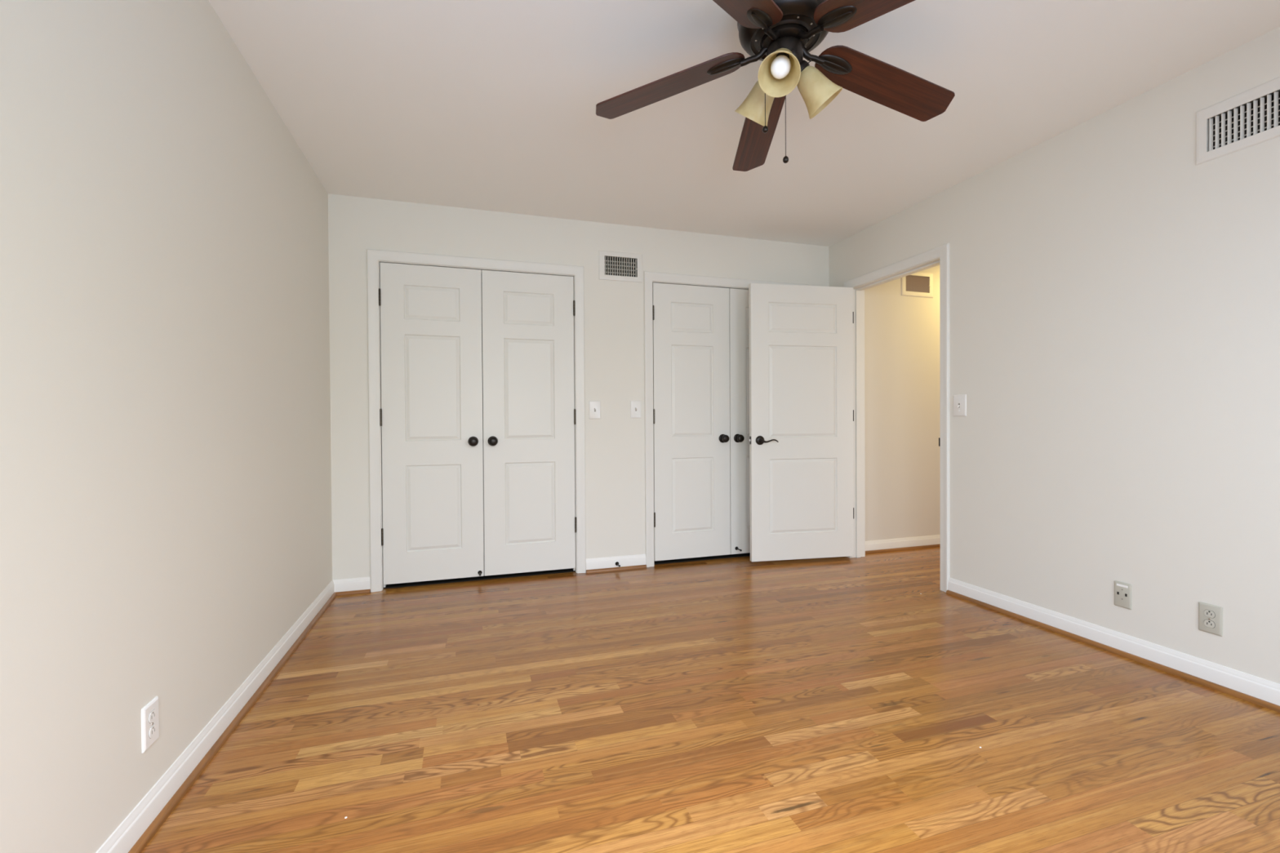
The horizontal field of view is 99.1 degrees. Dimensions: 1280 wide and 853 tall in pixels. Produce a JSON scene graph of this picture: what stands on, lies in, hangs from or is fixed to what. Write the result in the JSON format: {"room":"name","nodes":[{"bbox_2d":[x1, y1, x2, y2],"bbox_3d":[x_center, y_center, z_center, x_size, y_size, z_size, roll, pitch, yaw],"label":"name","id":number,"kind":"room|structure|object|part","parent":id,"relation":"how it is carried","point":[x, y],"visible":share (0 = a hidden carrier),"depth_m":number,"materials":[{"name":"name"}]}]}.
{"room":"empty bedroom","nodes":[
{"label":"empty bedroom","id":0,"kind":"room"},
{"bbox_2d":[0,0,332,852],"bbox_3d":[-1.299,-0.174,1.247,0.120,2.440,4.300,-1,1,-17],"label":"wall","id":1,"kind":"structure","parent":0,"point":[166,465],"depth_m":1.39,"materials":[{"name":"white paint"}]},
{"bbox_2d":[141,696,159,753],"bbox_3d":[-1.279,0.779,1.427,0.008,0.115,0.074,-1,1,-17],"label":"wall outlet","id":2,"kind":"object","parent":1,"relation":"attached to","point":[149,713],"visible":1,"depth_m":1.42,"materials":[{"name":"white plastic"}]},
{"bbox_2d":[148,724,156,738],"bbox_3d":[-1.277,0.798,1.428,0.003,0.029,0.035,-1,1,-17],"label":"receptacle","id":3,"kind":"object","parent":2,"relation":"attached to","point":[152,727],"depth_m":1.43,"materials":[{"name":"beige plastic"}]},
{"bbox_2d":[148,709,156,723],"bbox_3d":[-1.277,0.759,1.428,0.003,0.027,0.033,-1,1,-17],"label":"receptacle","id":4,"kind":"object","parent":2,"relation":"attached to","point":[152,713],"depth_m":1.43,"materials":[{"name":"beige plastic"}]},
{"bbox_2d":[95,579,334,852],"bbox_3d":[-1.228,0.990,1.278,0.012,0.076,4.300,-1,1,-17],"label":"baseboard","id":5,"kind":"structure","parent":1,"relation":"attached to","point":[135,824],"depth_m":1.66,"materials":[{"name":"white paint"}]},
{"bbox_2d":[128,592,336,852],"bbox_3d":[-1.220,1.035,1.281,0.028,0.019,4.300,-1,1,-17],"label":"trim","id":6,"kind":"structure","parent":1,"relation":"attached to","point":[155,825],"depth_m":1.73,"materials":[{"name":"brown wood"}]},
{"bbox_2d":[383,568,575,588],"bbox_3d":[-1.136,1.014,3.946,1.421,0.007,0.663,-1,1,-17],"label":"floor","id":7,"kind":"structure","parent":0,"point":[571,570],"depth_m":3.64,"materials":[{"name":"black carpet"}]},
{"bbox_2d":[481,301,484,541],"bbox_3d":[-1.164,-0.227,3.998,1.525,2.490,0.630,-1,1,-17],"label":"wall","id":8,"kind":"structure","parent":0,"point":[482,301],"depth_m":4.26,"materials":[{"name":"grey paint"}]},
{"bbox_2d":[328,193,829,579],"bbox_3d":[-0.199,-0.207,3.908,3.811,2.440,0.120,-1,1,-17],"label":"wall","id":9,"kind":"structure","parent":0,"point":[614,310],"depth_m":3.79,"materials":[{"name":"white paint"}]},
{"bbox_2d":[378,262,484,584],"bbox_3d":[-1.323,-0.018,3.480,0.615,2.014,0.099,-1,1,-17],"label":"door","id":10,"kind":"structure","parent":9,"relation":"in","point":[431,411],"depth_m":3.49,"materials":[{"name":"white paint"}]},
{"bbox_3d":[-1.081,0.098,3.536,0.057,0.057,0.060,-1,1,-17],"label":"knob","id":11,"kind":"part","parent":10,"relation":"part of","materials":[{"name":"brown metal"}]},
{"bbox_2d":[366,248,586,592],"bbox_3d":[-1.048,-0.040,3.634,1.360,2.122,0.136,-1,1,-17],"label":"door frame","id":12,"kind":"structure","parent":9,"relation":"attached to","point":[374,257],"depth_m":3.46,"materials":[{"name":"white paint"}]},
{"bbox_2d":[333,554,645,592],"bbox_3d":[-0.172,0.958,3.856,3.571,0.076,0.012,-1,1,-17],"label":"baseboard","id":13,"kind":"structure","parent":9,"relation":"attached to","point":[362,583],"depth_m":3.80,"materials":[{"name":"white paint"}]},
{"bbox_2d":[335,564,646,595],"bbox_3d":[-0.169,1.004,3.848,3.571,0.019,0.028,-1,1,-17],"label":"trim","id":14,"kind":"structure","parent":9,"relation":"attached to","point":[363,591],"depth_m":3.79,"materials":[{"name":"wood"}]},
{"bbox_2d":[481,270,576,576],"bbox_3d":[-0.735,-0.023,3.664,0.615,2.014,0.099,-1,1,-17],"label":"door","id":15,"kind":"structure","parent":9,"relation":"in","point":[529,411],"depth_m":3.67,"materials":[{"name":"white paint"}]},
{"bbox_3d":[-0.963,0.097,3.573,0.057,0.057,0.060,-1,1,-17],"label":"knob","id":16,"kind":"part","parent":15,"relation":"part of","materials":[{"name":"brown metal"}]},
{"bbox_2d":[589,400,600,418],"bbox_3d":[-0.312,-0.116,3.799,0.083,0.127,0.022,-1,1,-17],"label":"light switch","id":17,"kind":"object","parent":9,"relation":"attached to","point":[594,406],"visible":1,"depth_m":3.80,"materials":[{"name":"white plastic"}]},
{"bbox_2d":[598,250,642,282],"bbox_3d":[-0.149,-1.131,3.902,0.321,0.203,0.117,-1,1,-17],"label":"air vent","id":18,"kind":"object","parent":9,"relation":"in","point":[611,268],"visible":1,"depth_m":3.87,"materials":[{"name":"white metal"}]},
{"bbox_2d":[604,256,636,276],"bbox_3d":[-0.136,-1.131,3.861,0.226,0.131,0.014,-1,1,-17],"label":"grille","id":19,"kind":"object","parent":18,"relation":"attached to","point":[615,257],"depth_m":3.86,"materials":[{"name":"white metal"}]},
{"bbox_2d":[630,400,641,417],"bbox_3d":[-0.027,-0.122,3.888,0.082,0.127,0.022,-1,1,-17],"label":"light switch","id":20,"kind":"object","parent":9,"relation":"attached to","point":[635,406],"visible":1,"depth_m":3.89,"materials":[{"name":"white plastic"}]},
{"bbox_2d":[652,282,730,560],"bbox_3d":[0.392,-0.034,4.017,0.615,2.014,0.099,-1,1,-17],"label":"door","id":21,"kind":"structure","parent":9,"relation":"in","point":[691,323],"depth_m":4.03,"materials":[{"name":"white paint"}]},
{"bbox_3d":[0.633,0.090,4.073,0.057,0.057,0.060,-1,1,-17],"label":"knob","id":22,"kind":"part","parent":21,"relation":"part of","materials":[{"name":"brown metal"}]},
{"bbox_2d":[644,271,808,567],"bbox_3d":[0.666,-0.056,4.171,1.360,2.122,0.136,-1,1,-17],"label":"door frame","id":23,"kind":"structure","parent":9,"relation":"attached to","point":[650,277],"depth_m":3.92,"materials":[{"name":"white paint"}]},
{"bbox_2d":[728,288,750,554],"bbox_3d":[0.980,-0.039,4.202,0.615,2.014,0.099,-1,1,-17],"label":"door","id":24,"kind":"structure","parent":9,"relation":"in","point":[739,299],"depth_m":4.15,"materials":[{"name":"white paint"}]},
{"bbox_3d":[0.752,0.089,4.111,0.057,0.057,0.060,-1,1,-17],"label":"knob","id":25,"kind":"part","parent":24,"relation":"part of","materials":[{"name":"brown metal"}]},
{"bbox_2d":[653,552,750,564],"bbox_3d":[0.578,0.999,4.483,1.421,0.007,0.663,-1,1,-17],"label":"floor","id":26,"kind":"structure","parent":0,"point":[664,562],"depth_m":4.12,"materials":[{"name":"black carpet"}]},
{"bbox_2d":[141,546,1279,852],"bbox_3d":[1.187,1.019,2.414,5.540,0.001,5.262,-1,1,-17],"label":"floor","id":27,"kind":"structure","parent":0,"point":[740,704],"depth_m":1.83,"materials":[{"name":"brown wood"}]},
{"bbox_2d":[208,0,1279,246],"bbox_3d":[0.455,-1.460,1.786,3.811,0.100,4.540,-1,1,-17],"label":"ceiling","id":28,"kind":"structure","parent":0,"point":[477,104],"depth_m":2.34,"materials":[{"name":"white paint"}]},
{"bbox_2d":[595,0,955,171],"bbox_3d":[0.520,-1.140,1.782,1.212,0.542,1.258,-1,1,-17],"label":"ceiling fan","id":29,"kind":"object","parent":28,"relation":"hanging from","point":[778,33],"visible":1,"depth_m":1.79,"materials":[{"name":"brown wood"}]},
{"bbox_3d":[0.095,-1.174,1.890,0.532,0.108,0.141,0,1,18],"label":"blade","id":30,"kind":"part","parent":29,"relation":"part of","materials":[{"name":"brown wood"}]},
{"bbox_3d":[0.326,-1.218,1.814,0.209,0.060,0.059,0,1,16],"label":"blade arm","id":31,"kind":"part","parent":29,"relation":"part of","materials":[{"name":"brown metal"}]},
{"bbox_3d":[0.233,-1.171,1.448,0.141,0.108,0.532,0,1,36],"label":"blade","id":32,"kind":"part","parent":29,"relation":"part of","materials":[{"name":"brown wood"}]},
{"bbox_3d":[0.389,-1.095,1.853,0.122,0.158,0.148,-1,1,-17],"label":"lamp shade","id":33,"kind":"part","parent":29,"relation":"part of","materials":[{"name":"beige glass"}]},
{"bbox_3d":[0.473,-1.179,2.158,0.141,0.108,0.532,0,1,0],"label":"blade","id":34,"kind":"part","parent":29,"relation":"part of","materials":[{"name":"brown wood"}]},
{"bbox_3d":[0.380,-1.216,1.641,0.059,0.060,0.209,0,1,40],"label":"blade arm","id":35,"kind":"part","parent":29,"relation":"part of","materials":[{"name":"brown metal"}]},
{"bbox_3d":[0.410,-1.084,1.785,0.003,0.210,0.003,-1,1,-17],"label":"pull chain","id":36,"kind":"part","parent":29,"relation":"part of","materials":[{"name":"brown metal"}]},
{"bbox_3d":[0.410,-0.974,1.786,0.019,0.022,0.019,-1,1,-17],"label":"pull knob","id":37,"kind":"part","parent":29,"relation":"part of","materials":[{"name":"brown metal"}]},
{"bbox_3d":[0.421,-1.093,1.651,0.133,0.158,0.140,-1,1,-17],"label":"lamp shade","id":38,"kind":"part","parent":29,"relation":"part of","materials":[{"name":"beige glass"}]},
{"bbox_3d":[0.431,-1.110,1.673,0.067,0.087,0.072,-1,1,-17],"label":"light bulb","id":39,"kind":"part","parent":29,"relation":"part of","materials":[{"name":"white glass"}]},
{"bbox_3d":[0.479,-1.012,1.794,0.003,0.255,0.003,-1,1,-17],"label":"pull chain","id":40,"kind":"part","parent":29,"relation":"part of","materials":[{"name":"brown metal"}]},
{"bbox_3d":[0.480,-0.879,1.795,0.019,0.022,0.019,-1,1,-17],"label":"pull knob","id":41,"kind":"part","parent":29,"relation":"part of","materials":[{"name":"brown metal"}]},
{"bbox_3d":[0.583,-1.095,1.777,0.150,0.158,0.124,-1,1,-17],"label":"lamp shade","id":42,"kind":"part","parent":29,"relation":"part of","materials":[{"name":"beige glass"}]},
{"bbox_3d":[0.558,-1.218,1.641,0.059,0.060,0.209,-1,1,-32],"label":"blade arm","id":43,"kind":"part","parent":29,"relation":"part of","materials":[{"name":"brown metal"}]},
{"bbox_3d":[0.613,-1.220,1.809,0.210,0.060,0.059,-1,1,-17],"label":"blade arm","id":44,"kind":"part","parent":29,"relation":"part of","materials":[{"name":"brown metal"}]},
{"bbox_3d":[0.696,-1.174,1.442,0.141,0.108,0.532,-1,1,-36],"label":"blade","id":45,"kind":"part","parent":29,"relation":"part of","materials":[{"name":"brown wood"}]},
{"bbox_3d":[0.844,-1.179,1.882,0.532,0.108,0.141,-1,1,-17],"label":"blade","id":46,"kind":"part","parent":29,"relation":"part of","materials":[{"name":"brown wood"}]},
{"bbox_2d":[864,265,940,541],"bbox_3d":[2.437,-0.230,4.561,1.609,2.440,0.120,-1,1,-17],"label":"wall","id":47,"kind":"structure","parent":0,"point":[902,415],"depth_m":4.40,"materials":[{"name":"beige paint"}]},
{"bbox_2d":[865,534,940,551],"bbox_3d":[2.796,0.944,3.449,1.609,0.076,2.235,-1,1,-17],"label":"baseboard","id":48,"kind":"structure","parent":47,"relation":"attached to","point":[927,540],"depth_m":4.40,"materials":[{"name":"white paint"}]},
{"bbox_2d":[865,543,940,554],"bbox_3d":[2.796,0.990,3.449,1.609,0.019,2.235,-1,1,-17],"label":"trim","id":49,"kind":"structure","parent":47,"relation":"attached to","point":[931,545],"depth_m":4.38,"materials":[{"name":"wood"}]},
{"bbox_2d":[901,271,933,297],"bbox_3d":[2.240,-1.158,4.478,0.321,0.204,0.117,-1,1,-17],"label":"air vent","id":50,"kind":"object","parent":47,"relation":"in","point":[913,285],"visible":0.91,"depth_m":4.44,"materials":[{"name":"white metal"}]},
{"bbox_2d":[906,275,928,293],"bbox_3d":[2.253,-1.158,4.437,0.237,0.130,0.013,-1,1,-17],"label":"grille","id":51,"kind":"object","parent":50,"relation":"attached to","point":[914,283],"depth_m":4.43,"materials":[{"name":"beige metal"}]},
{"bbox_2d":[828,26,1279,684],"bbox_3d":[2.223,-0.207,2.351,0.120,2.440,4.300,-1,1,-17],"label":"wall","id":52,"kind":"structure","parent":0,"point":[1114,295],"depth_m":2.41,"materials":[{"name":"white paint"}]},
{"bbox_2d":[748,283,853,561],"bbox_3d":[1.197,-0.030,4.016,0.830,2.006,0.152,0,1,-11],"label":"door","id":53,"kind":"structure","parent":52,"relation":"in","point":[802,337],"depth_m":4.00,"materials":[{"name":"white paint"}]},
{"bbox_3d":[0.926,0.103,3.916,0.130,0.026,0.052,0,1,-11],"label":"lever","id":54,"kind":"part","parent":53,"relation":"part of","materials":[{"name":"brown metal"}]},
{"bbox_2d":[844,243,950,592],"bbox_3d":[1.782,-0.052,3.762,0.153,2.108,0.956,-1,1,-17],"label":"door frame","id":55,"kind":"structure","parent":52,"relation":"attached to","point":[940,255],"depth_m":3.61,"materials":[{"name":"white paint"}]},
{"bbox_3d":[1.847,-0.052,3.783,0.016,2.108,0.956,-1,1,-17],"label":"hall casing","id":56,"kind":"part","parent":55,"relation":"part of","materials":[{"name":"white paint"}]},
{"bbox_2d":[953,394,966,416],"bbox_3d":[1.879,-0.124,3.215,0.022,0.128,0.088,-1,1,-17],"label":"light switch","id":57,"kind":"object","parent":52,"relation":"attached to","point":[959,401],"visible":1,"depth_m":3.21,"materials":[{"name":"white plastic"}]},
{"bbox_2d":[946,590,1279,712],"bbox_3d":[2.159,1.004,2.340,0.028,0.019,4.300,-1,1,-17],"label":"trim","id":58,"kind":"structure","parent":52,"relation":"attached to","point":[1232,692],"depth_m":2.36,"materials":[{"name":"brown wood"}]},
{"bbox_2d":[948,577,1279,706],"bbox_3d":[2.167,0.959,2.342,0.012,0.076,4.300,-1,1,-17],"label":"baseboard","id":59,"kind":"structure","parent":52,"relation":"attached to","point":[1263,689],"depth_m":2.37,"materials":[{"name":"white paint"}]},
{"bbox_2d":[1114,580,1132,609],"bbox_3d":[2.143,0.748,2.421,0.008,0.112,0.068,-1,1,-17],"label":"jack plate","id":60,"kind":"object","parent":52,"relation":"attached to","point":[1122,591],"visible":1,"depth_m":2.42,"materials":[{"name":"beige plastic"}]},
{"bbox_2d":[1198,601,1222,636],"bbox_3d":[2.232,0.753,2.135,0.008,0.114,0.073,-1,1,-17],"label":"wall outlet","id":61,"kind":"object","parent":52,"relation":"attached to","point":[1210,616],"visible":1,"depth_m":2.13,"materials":[{"name":"beige plastic"}]},
{"bbox_2d":[1204,619,1215,628],"bbox_3d":[2.230,0.773,2.135,0.003,0.029,0.035,-1,1,-17],"label":"receptacle","id":62,"kind":"object","parent":61,"relation":"attached to","point":[1208,624],"depth_m":2.13,"materials":[{"name":"beige plastic"}]},
{"bbox_2d":[1204,609,1215,618],"bbox_3d":[2.230,0.734,2.134,0.003,0.029,0.035,-1,1,-17],"label":"receptacle","id":63,"kind":"object","parent":61,"relation":"attached to","point":[1208,614],"depth_m":2.13,"materials":[{"name":"beige plastic"}]},
{"bbox_2d":[1195,76,1279,165],"bbox_3d":[2.310,-1.141,2.001,0.117,0.211,0.375,-1,1,-17],"label":"air vent","id":64,"kind":"object","parent":52,"relation":"in","point":[1258,122],"visible":1,"depth_m":2.06,"materials":[{"name":"white metal"}]},
{"bbox_2d":[1208,91,1278,151],"bbox_3d":[2.270,-1.136,1.988,0.012,0.127,0.294,-1,1,-17],"label":"grille","id":65,"kind":"object","parent":64,"relation":"attached to","point":[1247,101],"depth_m":2.04,"materials":[{"name":"white metal"}]}
]}

